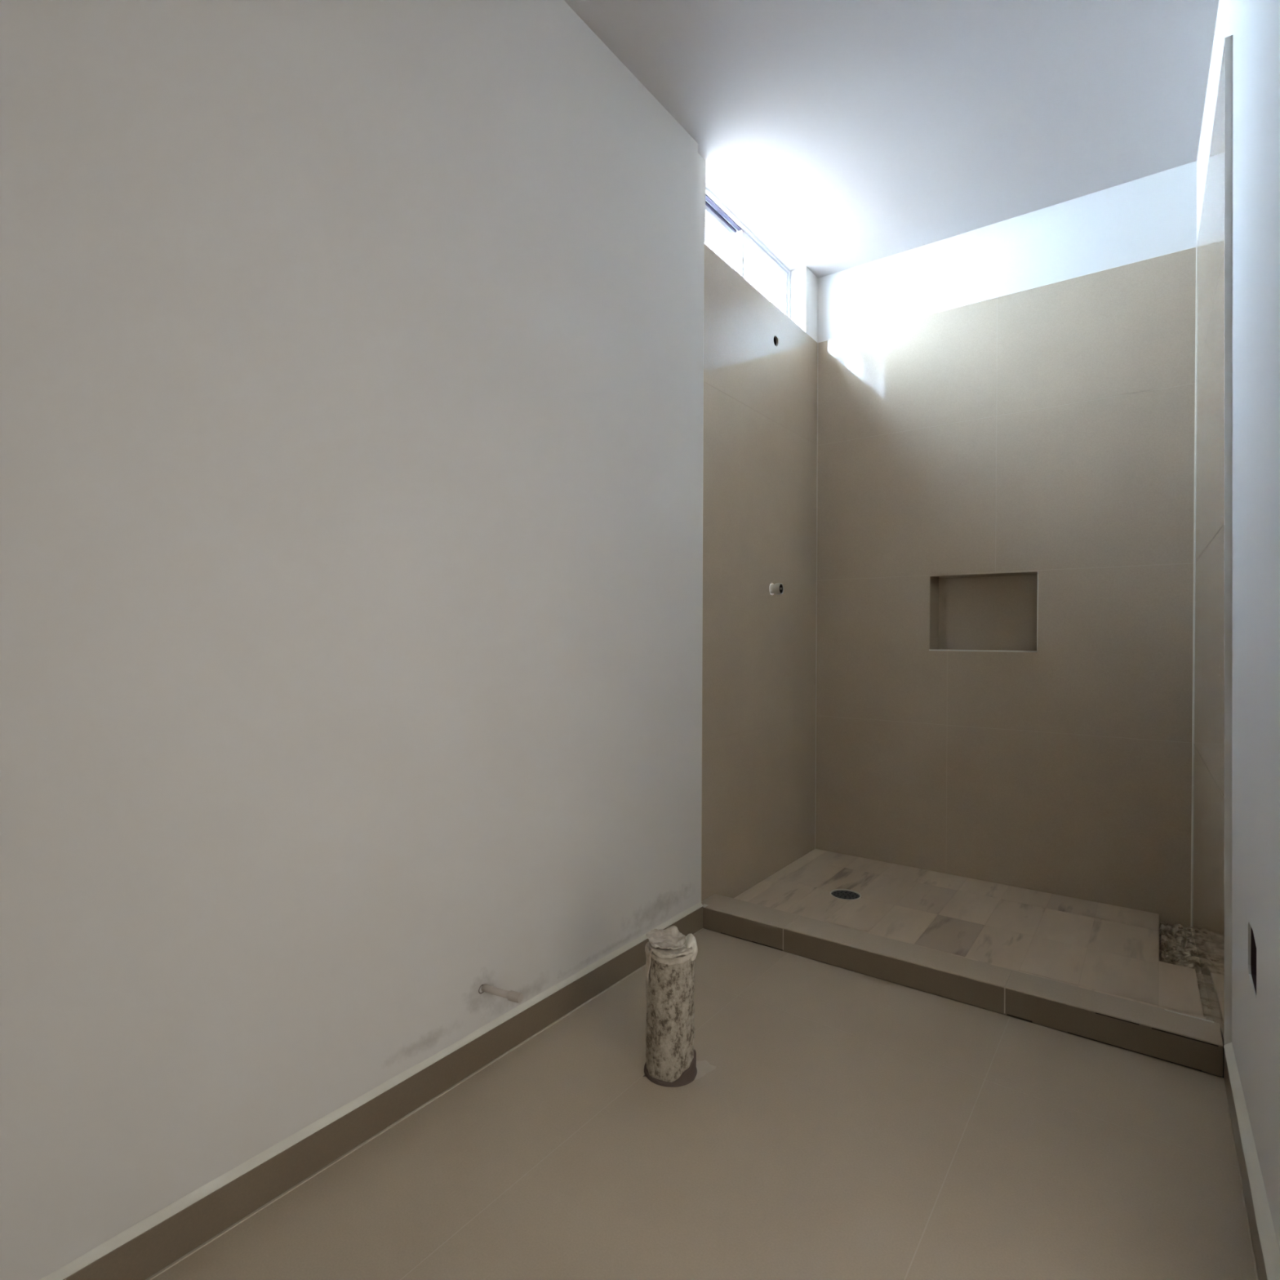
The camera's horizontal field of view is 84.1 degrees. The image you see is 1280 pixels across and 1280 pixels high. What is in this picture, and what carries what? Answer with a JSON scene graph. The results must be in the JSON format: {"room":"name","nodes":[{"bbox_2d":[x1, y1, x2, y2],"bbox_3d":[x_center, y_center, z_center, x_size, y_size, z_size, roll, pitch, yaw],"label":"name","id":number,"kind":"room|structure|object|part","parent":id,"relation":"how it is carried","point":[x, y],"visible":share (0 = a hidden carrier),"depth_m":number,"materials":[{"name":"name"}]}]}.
{"room":"building under construction","nodes":[
{"label":"building under construction","id":0,"kind":"room"},
{"bbox_2d":[0,0,817,1279],"bbox_3d":[-0.496,-0.297,1.665,0.200,2.800,4.665,0,0,36],"label":"wall","id":1,"kind":"structure","parent":0,"point":[351,352],"depth_m":1.39,"materials":[{"name":"white paint"}]},
{"bbox_2d":[39,902,702,1279],"bbox_3d":[-0.791,0.958,1.098,0.012,0.092,3.398,0,0,36],"label":"baseboard","id":2,"kind":"structure","parent":1,"relation":"attached to","point":[149,1246],"depth_m":1.36,"materials":[{"name":"beige tile"}]},
{"bbox_2d":[478,983,523,1003],"bbox_3d":[-0.337,0.825,1.660,0.137,0.022,0.025,0,0,25],"label":"pipe stub","id":3,"kind":"object","parent":1,"relation":"attached to","point":[513,996],"visible":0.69,"depth_m":1.65,"materials":[{"name":"beige plastic"}]},
{"bbox_3d":[0.208,-0.238,2.475,0.022,2.331,0.004,0,0,36],"label":"tile edge trim","id":4,"kind":"part","parent":1,"relation":"part of","materials":[{"name":"beige metal"}]},
{"bbox_2d":[705,186,791,318],"bbox_3d":[0.407,-1.548,2.933,0.067,0.302,0.879,0,0,36],"label":"window","id":5,"kind":"structure","parent":1,"relation":"in","point":[741,237],"depth_m":2.94,"materials":[{"name":"white metal"}]},
{"bbox_3d":[0.273,-1.544,2.776,0.020,0.266,0.430,0,0,36],"label":"sash","id":6,"kind":"part","parent":5,"relation":"part of","materials":[{"name":"white glass"}]},
{"bbox_3d":[0.538,-1.547,3.088,0.022,0.272,0.437,0,0,36],"label":"sash","id":7,"kind":"part","parent":5,"relation":"part of","materials":[{"name":"white glass"}]},
{"bbox_2d":[768,582,783,594],"bbox_3d":[0.564,-0.212,2.950,0.054,0.048,0.048,0,0,36],"label":"stub","id":8,"kind":"object","parent":1,"relation":"attached to","point":[778,588],"visible":1,"depth_m":2.94,"materials":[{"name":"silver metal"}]},
{"bbox_2d":[146,848,1258,1279],"bbox_3d":[0.121,1.100,1.152,1.820,0.216,4.865,0,0,36],"label":"floor","id":9,"kind":"structure","parent":0,"point":[833,1122],"depth_m":1.42,"materials":[{"name":"beige tile"}]},
{"bbox_2d":[644,925,697,1087],"bbox_3d":[0.071,0.850,1.655,0.129,0.326,0.129,0,0,36],"label":"pipe","id":10,"kind":"object","parent":9,"relation":"on","point":[670,954],"visible":1,"depth_m":1.61,"materials":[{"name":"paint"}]},
{"bbox_2d":[830,888,861,900],"bbox_3d":[0.797,0.997,2.750,0.117,0.023,0.117,0,0,36],"label":"floor drain","id":11,"kind":"object","parent":9,"relation":"on","point":[843,894],"visible":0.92,"depth_m":2.76,"materials":[{"name":"black metal"}]},
{"bbox_2d":[701,893,1224,1077],"bbox_3d":[0.810,1.013,2.114,1.431,0.166,0.135,0,0,36],"label":"shower curb","id":12,"kind":"object","parent":9,"relation":"on","point":[1187,1041],"visible":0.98,"depth_m":1.96,"materials":[{"name":"brown tile"}]},
{"bbox_2d":[564,0,1218,278],"bbox_3d":[0.133,-1.767,1.138,1.820,0.150,4.865,0,0,36],"label":"ceiling","id":13,"kind":"structure","parent":0,"point":[843,135],"depth_m":2.23,"materials":[{"name":"paint"}]},
{"bbox_2d":[815,160,1196,927],"bbox_3d":[1.494,-0.296,3.003,1.820,2.800,0.252,0,0,36],"label":"wall","id":14,"kind":"structure","parent":0,"point":[1006,491],"depth_m":2.83,"materials":[{"name":"beige tile"}]},
{"bbox_3d":[1.405,-0.112,2.917,0.409,0.318,0.005,0,0,36],"label":"niche edge trim","id":15,"kind":"part","parent":14,"relation":"part of","materials":[{"name":"beige tile"}]},
{"bbox_2d":[939,648,1033,650],"bbox_3d":[1.448,0.043,2.978,0.404,0.004,0.149,0,0,36],"label":"niche shelf","id":16,"kind":"object","parent":14,"relation":"attached to","point":[940,649],"depth_m":2.97,"materials":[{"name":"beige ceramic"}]},
{"bbox_3d":[1.398,-1.392,2.920,1.396,0.002,0.004,0,0,36],"label":"tile edge trim","id":17,"kind":"part","parent":14,"relation":"part of","materials":[{"name":"beige"}]},
{"bbox_2d":[1191,0,1279,1252],"bbox_3d":[0.804,-0.287,0.740,0.249,2.800,4.715,0,0,36],"label":"wall","id":18,"kind":"structure","parent":0,"point":[1235,824],"depth_m":1.49,"materials":[{"name":"white paint"}]},
{"bbox_2d":[1223,1042,1279,1279],"bbox_3d":[1.107,0.966,1.235,0.079,0.091,0.928,0,0,36],"label":"baseboard","id":19,"kind":"structure","parent":18,"relation":"attached to","point":[1265,1246],"depth_m":1.24,"materials":[{"name":"beige tile"}]},
{"bbox_2d":[1250,928,1256,994],"bbox_3d":[1.173,0.598,1.317,0.049,0.114,0.126,0,0,36],"label":"junction box","id":20,"kind":"object","parent":18,"relation":"attached to","point":[1253,948],"visible":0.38,"depth_m":1.38,"materials":[{"name":"grey"}]}
]}

